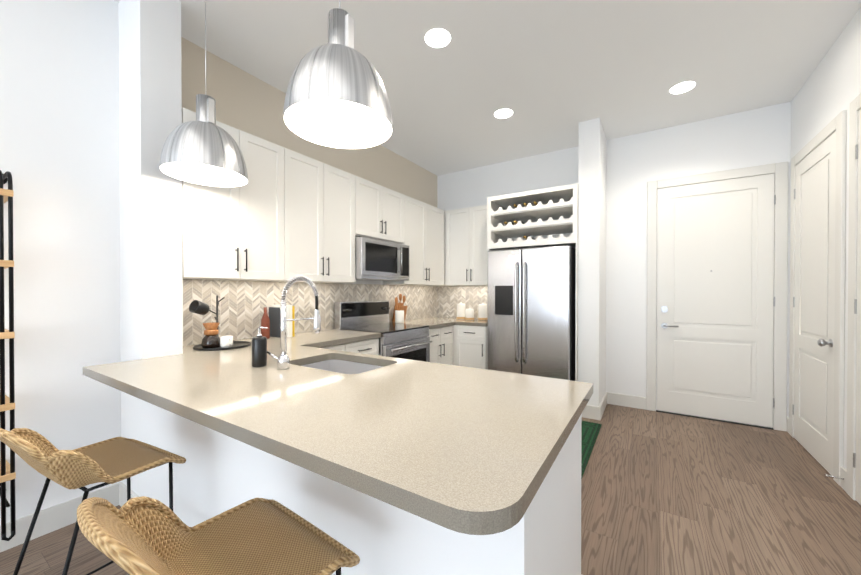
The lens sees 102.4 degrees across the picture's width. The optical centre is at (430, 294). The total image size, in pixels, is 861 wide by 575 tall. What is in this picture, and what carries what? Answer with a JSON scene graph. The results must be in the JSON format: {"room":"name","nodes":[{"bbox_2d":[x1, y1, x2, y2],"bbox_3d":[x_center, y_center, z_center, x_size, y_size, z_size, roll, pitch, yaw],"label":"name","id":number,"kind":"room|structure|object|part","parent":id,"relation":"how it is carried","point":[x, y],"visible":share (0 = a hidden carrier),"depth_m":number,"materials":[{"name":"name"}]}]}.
{"room":"kitchen","nodes":[
{"label":"kitchen","id":0,"kind":"room"},
{"bbox_2d":[0,0,436,524],"bbox_3d":[-2.269,-0.241,1.650,0.154,3.040,8.900,0,0,32],"label":"wall","id":1,"kind":"structure","parent":0,"point":[59,110],"depth_m":1.93,"materials":[{"name":"white paint"}]},
{"bbox_2d":[0,170,15,540],"bbox_3d":[-2.309,0.272,1.231,0.235,1.746,1.064,0,0,32],"label":"ladder shelf","id":2,"kind":"object","parent":1,"relation":"attached to","point":[7,471],"visible":1,"depth_m":1.60,"materials":[{"name":"black metal"}]},
{"bbox_2d":[0,483,116,551],"bbox_3d":[-3.236,1.225,-0.012,0.016,0.130,5.040,0,0,32],"label":"baseboard","id":3,"kind":"structure","parent":1,"relation":"attached to","point":[56,517],"depth_m":1.86,"materials":[{"name":"white paint"}]},
{"bbox_2d":[182,108,285,281],"bbox_3d":[-1.456,-0.622,2.480,0.328,1.030,0.693,0,0,32],"label":"upper cabinet","id":4,"kind":"object","parent":1,"relation":"attached to","point":[283,214],"depth_m":2.41,"materials":[{"name":"white wood"}]},
{"bbox_2d":[182,279,437,345],"bbox_3d":[-0.837,0.117,3.758,0.006,0.462,3.506,0,0,32],"label":"backsplash","id":5,"kind":"structure","parent":1,"relation":"attached to","point":[242,305],"depth_m":2.94,"materials":[{"name":"beige tile"}]},
{"bbox_2d":[286,148,357,282],"bbox_3d":[-1.065,-0.626,3.094,0.328,1.030,0.763,0,0,32],"label":"upper cabinet","id":6,"kind":"object","parent":1,"relation":"attached to","point":[322,198],"depth_m":2.97,"materials":[{"name":"white wood"}]},
{"bbox_2d":[358,177,405,243],"bbox_3d":[-0.650,-0.860,3.745,0.328,0.570,0.786,0,0,32],"label":"upper cabinet","id":7,"kind":"object","parent":1,"relation":"attached to","point":[381,210],"depth_m":3.64,"materials":[{"name":"white wood"}]},
{"bbox_2d":[355,237,408,280],"bbox_3d":[-0.598,-0.353,3.715,0.452,0.395,0.772,0,0,32],"label":"microwave","id":8,"kind":"object","parent":7,"relation":"attached to","point":[377,260],"visible":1,"depth_m":3.53,"materials":[{"name":"silver metal"}]},
{"bbox_3d":[-0.435,-0.362,3.629,0.002,0.315,0.702,0,0,32],"label":"glass","id":9,"kind":"part","parent":8,"relation":"part of","materials":[{"name":"black glass"}]},
{"bbox_2d":[383,196,445,285],"bbox_3d":[-0.189,-0.635,4.471,0.328,1.030,0.933,0,0,32],"label":"upper cabinet","id":10,"kind":"object","parent":1,"relation":"attached to","point":[425,223],"depth_m":4.36,"materials":[{"name":"white wood"}]},
{"bbox_2d":[118,0,581,574],"bbox_3d":[-0.636,-0.242,1.761,2.490,3.040,0.760,0,0,32],"label":"wall","id":11,"kind":"structure","parent":0,"point":[215,473],"depth_m":1.64,"materials":[{"name":"white paint"}]},
{"bbox_2d":[117,482,139,506],"bbox_3d":[-0.825,1.215,1.431,2.476,0.130,0.016,0,0,32],"label":"baseboard","id":12,"kind":"structure","parent":11,"relation":"attached to","point":[121,487],"depth_m":2.07,"materials":[{"name":"white paint"}]},
{"bbox_2d":[0,404,860,574],"bbox_3d":[-0.600,1.336,0.599,4.110,0.100,8.900,0,0,32],"label":"floor","id":13,"kind":"structure","parent":0,"point":[666,494],"depth_m":2.04,"materials":[{"name":"brown wood"}]},
{"bbox_2d":[0,428,185,574],"bbox_3d":[-1.257,0.839,1.263,0.424,0.888,0.471,0,0,26],"label":"bar stool","id":14,"kind":"object","parent":13,"relation":"on","point":[113,460],"visible":0.98,"depth_m":1.23,"materials":[{"name":"wicker"}]},
{"bbox_3d":[-1.258,0.535,1.257,0.417,0.267,0.457,0,0,26],"label":"seat","id":15,"kind":"part","parent":14,"relation":"part of","materials":[{"name":"wicker"}]},
{"bbox_2d":[77,496,359,574],"bbox_3d":[-0.477,0.842,0.802,0.424,0.888,0.471,0,0,36],"label":"bar stool","id":16,"kind":"object","parent":13,"relation":"on","point":[143,535],"visible":1,"depth_m":0.84,"materials":[{"name":"wicker"}]},
{"bbox_2d":[321,338,378,355],"bbox_3d":[-0.958,0.833,2.992,0.628,0.872,0.833,0,0,32],"label":"base cabinet","id":17,"kind":"object","parent":13,"relation":"on","point":[370,346],"depth_m":2.98,"materials":[{"name":"white wood"}]},
{"bbox_2d":[83,275,592,534],"bbox_3d":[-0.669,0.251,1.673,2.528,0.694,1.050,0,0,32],"label":"countertop","id":18,"kind":"structure","parent":17,"relation":"on","point":[468,450],"depth_m":0.69,"materials":[{"name":"stone"}]},
{"bbox_2d":[189,295,250,350],"bbox_3d":[-1.424,0.182,2.361,0.344,0.351,0.362,0,0,32],"label":"tray","id":19,"kind":"object","parent":18,"relation":"on","point":[212,340],"visible":1,"depth_m":2.27,"materials":[{"name":"black plastic"}]},
{"bbox_3d":[-1.459,0.310,2.306,0.116,0.085,0.116,0,0,32],"label":"carafe glass","id":20,"kind":"part","parent":19,"relation":"part of","materials":[{"name":"brown glass"}]},
{"bbox_2d":[220,336,232,347],"bbox_3d":[-1.335,0.315,2.281,0.103,0.075,0.076,0,0,32],"label":"cup","id":21,"kind":"object","parent":19,"relation":"on","point":[225,341],"depth_m":2.26,"materials":[{"name":"white ceramic"}]},
{"bbox_2d":[252,326,266,366],"bbox_3d":[-0.864,0.262,1.749,0.072,0.200,0.070,0,0,32],"label":"soap dispenser","id":22,"kind":"object","parent":18,"relation":"on","point":[259,350],"visible":1,"depth_m":1.72,"materials":[{"name":"black plastic"}]},
{"bbox_2d":[261,307,269,338],"bbox_3d":[-1.319,0.230,2.768,0.064,0.250,0.064,0,0,32],"label":"oil bottle","id":23,"kind":"object","parent":18,"relation":"on","point":[265,320],"visible":0.83,"depth_m":2.75,"materials":[{"name":"brown"}]},
{"bbox_2d":[269,305,294,337],"bbox_3d":[-1.241,0.222,2.918,0.190,0.265,0.137,0,0,32],"label":"books","id":24,"kind":"object","parent":18,"relation":"on","point":[274,318],"visible":0.69,"depth_m":2.87,"materials":[{"name":"grey paper"}]},
{"bbox_2d":[267,275,320,369],"bbox_3d":[-0.698,0.133,1.793,0.130,0.460,0.247,0,0,32],"label":"faucet","id":25,"kind":"object","parent":18,"relation":"on","point":[283,360],"depth_m":1.70,"materials":[{"name":"silver metal"}]},
{"bbox_2d":[302,360,382,373],"bbox_3d":[-0.476,0.500,1.851,0.538,0.194,0.363,0,0,32],"label":"sink","id":26,"kind":"object","parent":18,"relation":"in","point":[340,366],"depth_m":2.05,"materials":[{"name":"silver metal"}]},
{"bbox_2d":[392,303,406,321],"bbox_3d":[-0.385,0.225,4.354,0.080,0.237,0.220,0,0,32],"label":"cutting boards","id":27,"kind":"object","parent":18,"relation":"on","point":[404,309],"visible":0.5,"depth_m":4.31,"materials":[{"name":"brown wood"}]},
{"bbox_2d":[395,294,405,322],"bbox_3d":[-0.367,0.169,4.189,0.110,0.354,0.132,0,0,32],"label":"utensil crock","id":28,"kind":"object","parent":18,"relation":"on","point":[399,315],"visible":1,"depth_m":4.15,"materials":[{"name":"white ceramic"}]},
{"bbox_2d":[456,302,465,318],"bbox_3d":[0.422,0.227,4.777,0.127,0.230,0.127,0,0,26],"label":"canister","id":29,"kind":"object","parent":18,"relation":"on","point":[460,305],"depth_m":4.72,"materials":[{"name":"white ceramic"}]},
{"bbox_2d":[463,307,473,319],"bbox_3d":[0.524,0.261,4.641,0.123,0.165,0.123,0,0,26],"label":"canister","id":30,"kind":"object","parent":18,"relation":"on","point":[463,312],"depth_m":4.60,"materials":[{"name":"white ceramic"}]},
{"bbox_2d":[478,303,486,319],"bbox_3d":[0.697,0.228,4.614,0.127,0.230,0.127,0,0,26],"label":"canister","id":31,"kind":"object","parent":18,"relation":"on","point":[482,308],"depth_m":4.56,"materials":[{"name":"white ceramic"}]},
{"bbox_2d":[335,300,431,361],"bbox_3d":[-0.463,0.670,3.636,0.716,1.190,0.772,0,0,32],"label":"range","id":32,"kind":"object","parent":13,"relation":"on","point":[407,341],"visible":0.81,"depth_m":3.57,"materials":[{"name":"silver metal"}]},
{"bbox_2d":[428,325,452,364],"bbox_3d":[-0.147,0.825,4.267,0.628,0.872,0.613,0,0,32],"label":"base cabinet","id":33,"kind":"object","parent":13,"relation":"on","point":[441,347],"depth_m":4.12,"materials":[{"name":"white wood"}]},
{"bbox_2d":[453,325,486,368],"bbox_3d":[0.640,0.823,4.523,0.465,0.872,0.638,0,0,32],"label":"base cabinet","id":34,"kind":"object","parent":13,"relation":"on","point":[461,345],"depth_m":4.25,"materials":[{"name":"white wood"}]},
{"bbox_2d":[487,245,575,380],"bbox_3d":[1.209,0.380,4.045,0.905,1.765,0.772,0,0,32],"label":"fridge","id":35,"kind":"object","parent":13,"relation":"on","point":[530,311],"visible":0.71,"depth_m":3.73,"materials":[{"name":"grey metal"}]},
{"bbox_3d":[1.050,0.584,3.798,0.885,1.360,0.062,0,0,32],"label":"panel","id":36,"kind":"part","parent":35,"relation":"part of","materials":[{"name":"black plastic"}]},
{"bbox_2d":[581,421,601,478],"bbox_3d":[0.834,1.264,2.946,0.950,0.012,1.560,0,0,32],"label":"kitchen rug","id":37,"kind":"object","parent":13,"relation":"on","point":[590,432],"visible":0.21,"depth_m":3.00,"materials":[{"name":"green fabric"}]},
{"bbox_2d":[114,0,860,175],"bbox_3d":[-0.600,-1.804,0.578,4.110,0.100,8.900,0,0,32],"label":"ceiling","id":38,"kind":"structure","parent":0,"point":[550,74],"depth_m":2.59,"materials":[{"name":"white paint"}]},
{"bbox_2d":[159,0,247,186],"bbox_3d":[-1.267,-1.215,1.955,0.420,1.093,0.420,0,0,32],"label":"pendant lamp","id":39,"kind":"object","parent":38,"relation":"hanging from","point":[203,149],"visible":1,"depth_m":1.88,"materials":[{"name":"metal"}]},
{"bbox_3d":[-1.267,-0.886,1.957,0.420,0.435,0.420,0,0,32],"label":"lamp shade","id":40,"kind":"part","parent":39,"relation":"part of","materials":[{"name":"metal"}]},
{"bbox_3d":[-1.267,-1.432,1.953,0.068,0.658,0.068,0,0,32],"label":"cord","id":41,"kind":"part","parent":39,"relation":"part of","materials":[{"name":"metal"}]},
{"bbox_2d":[283,0,392,148],"bbox_3d":[-0.360,-1.211,1.378,0.420,1.093,0.420,0,0,32],"label":"pendant lamp","id":42,"kind":"object","parent":38,"relation":"hanging from","point":[336,96],"visible":1,"depth_m":1.33,"materials":[{"name":"metal"}]},
{"bbox_3d":[-0.360,-0.804,1.380,0.090,0.090,0.090,0,0,32],"label":"bulb","id":43,"kind":"part","parent":42,"relation":"part of","materials":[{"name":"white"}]},
{"bbox_2d":[425,29,450,47],"bbox_3d":[0.051,-1.764,2.392,0.176,0.004,0.176,0,0,32],"label":"recessed light","id":44,"kind":"object","parent":38,"relation":"in","point":[437,38],"visible":1,"depth_m":2.39,"materials":[{"name":"white plastic"}]},
{"bbox_2d":[494,109,512,117],"bbox_3d":[0.717,-1.771,3.403,0.176,0.004,0.176,0,0,32],"label":"recessed light","id":45,"kind":"object","parent":38,"relation":"in","point":[503,113],"visible":1,"depth_m":3.39,"materials":[{"name":"white plastic"}]},
{"bbox_2d":[670,82,694,93],"bbox_3d":[2.161,-1.768,2.970,0.176,0.004,0.176,0,0,32],"label":"recessed light","id":46,"kind":"object","parent":38,"relation":"in","point":[682,87],"visible":1,"depth_m":2.96,"materials":[{"name":"white plastic"}]},
{"bbox_2d":[578,118,606,406],"bbox_3d":[1.782,-0.256,3.802,0.200,3.040,0.620,0,0,32],"label":"wall","id":47,"kind":"structure","parent":0,"point":[592,156],"depth_m":3.55,"materials":[{"name":"white paint"}]},
{"bbox_2d":[598,392,607,419],"bbox_3d":[1.869,1.200,3.747,0.016,0.130,0.636,0,0,32],"label":"baseboard","id":48,"kind":"structure","parent":47,"relation":"attached to","point":[604,402],"depth_m":3.67,"materials":[{"name":"white paint"}]},
{"bbox_2d":[437,102,790,416],"bbox_3d":[1.749,-0.259,4.279,3.810,3.040,0.150,0,0,32],"label":"wall","id":49,"kind":"structure","parent":0,"point":[636,163],"depth_m":3.86,"materials":[{"name":"white paint"}]},
{"bbox_2d":[438,286,486,317],"bbox_3d":[0.565,0.109,4.939,1.043,0.462,0.008,0,0,32],"label":"backsplash","id":50,"kind":"structure","parent":49,"relation":"attached to","point":[449,297],"depth_m":5.04,"materials":[{"name":"beige tile"}]},
{"bbox_2d":[446,205,487,285],"bbox_3d":[0.609,-0.637,4.717,0.741,1.030,0.328,0,0,32],"label":"upper cabinet","id":51,"kind":"object","parent":49,"relation":"attached to","point":[466,228],"depth_m":4.60,"materials":[{"name":"white wood"}]},
{"bbox_2d":[487,183,577,380],"bbox_3d":[1.267,0.057,4.120,1.000,2.410,0.636,0,0,32],"label":"wine rack","id":52,"kind":"object","parent":49,"relation":"attached to","point":[546,217],"visible":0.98,"depth_m":3.95,"materials":[{"name":"white wood"}]},
{"bbox_2d":[608,392,645,409],"bbox_3d":[2.206,1.199,3.900,0.380,0.130,0.016,0,0,32],"label":"baseboard","id":53,"kind":"structure","parent":49,"relation":"attached to","point":[638,402],"depth_m":3.89,"materials":[{"name":"white paint"}]},
{"bbox_2d":[656,410,773,429],"bbox_3d":[2.827,1.260,3.497,0.920,0.012,0.030,0,0,32],"label":"trim","id":54,"kind":"structure","parent":49,"relation":"attached to","point":[715,420],"depth_m":3.47,"materials":[{"name":"grey"}]},
{"bbox_2d":[657,174,775,427],"bbox_3d":[2.820,0.061,3.467,0.924,2.382,0.071,0,0,32],"label":"entry door","id":55,"kind":"structure","parent":49,"relation":"in","point":[715,265],"depth_m":3.46,"materials":[{"name":"white paint"}]},
{"bbox_2d":[646,161,787,430],"bbox_3d":[2.829,0.021,3.492,1.100,2.490,0.022,0,0,32],"label":"door frame","id":56,"kind":"structure","parent":49,"relation":"attached to","point":[779,170],"depth_m":3.24,"materials":[{"name":"white paint"}]},
{"bbox_2d":[789,8,860,468],"bbox_3d":[1.071,-0.227,-0.474,0.150,3.040,8.900,0,0,32],"label":"wall","id":57,"kind":"structure","parent":0,"point":[829,91],"depth_m":2.41,"materials":[{"name":"white paint"}]},
{"bbox_2d":[792,131,835,475],"bbox_3d":[2.971,0.069,2.729,0.077,2.388,0.814,0,0,32],"label":"closet door","id":58,"kind":"structure","parent":57,"relation":"in","point":[814,306],"depth_m":2.66,"materials":[{"name":"white paint"}]},
{"bbox_3d":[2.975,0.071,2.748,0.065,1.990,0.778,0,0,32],"label":"knob","id":59,"kind":"part","parent":58,"relation":"part of","materials":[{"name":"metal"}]},
{"bbox_2d":[789,110,846,485],"bbox_3d":[2.992,0.027,2.708,0.022,2.490,0.990,0,0,32],"label":"door frame","id":60,"kind":"structure","parent":57,"relation":"attached to","point":[838,123],"depth_m":2.33,"materials":[{"name":"white paint"}]},
{"bbox_2d":[824,474,843,479],"bbox_3d":[2.660,1.204,2.281,0.083,0.021,0.022,0,0,32],"label":"doorstop","id":61,"kind":"object","parent":57,"relation":"attached to","point":[827,475],"visible":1,"depth_m":2.28,"materials":[{"name":"silver metal"}]},
{"bbox_2d":[846,93,860,500],"bbox_3d":[2.402,0.033,1.780,0.022,2.490,1.010,0,0,32],"label":"door frame","id":62,"kind":"structure","parent":57,"relation":"attached to","point":[855,105],"depth_m":2.16,"materials":[{"name":"white paint"}]},
{"bbox_2d":[853,109,860,504],"bbox_3d":[2.380,0.076,1.801,0.077,2.388,0.834,0,0,32],"label":"closet door","id":63,"kind":"structure","parent":57,"relation":"in","point":[857,454],"depth_m":2.11,"materials":[{"name":"white paint"}]},
{"bbox_3d":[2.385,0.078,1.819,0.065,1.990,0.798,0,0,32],"label":"knob","id":64,"kind":"part","parent":63,"relation":"part of","materials":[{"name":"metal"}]}
]}

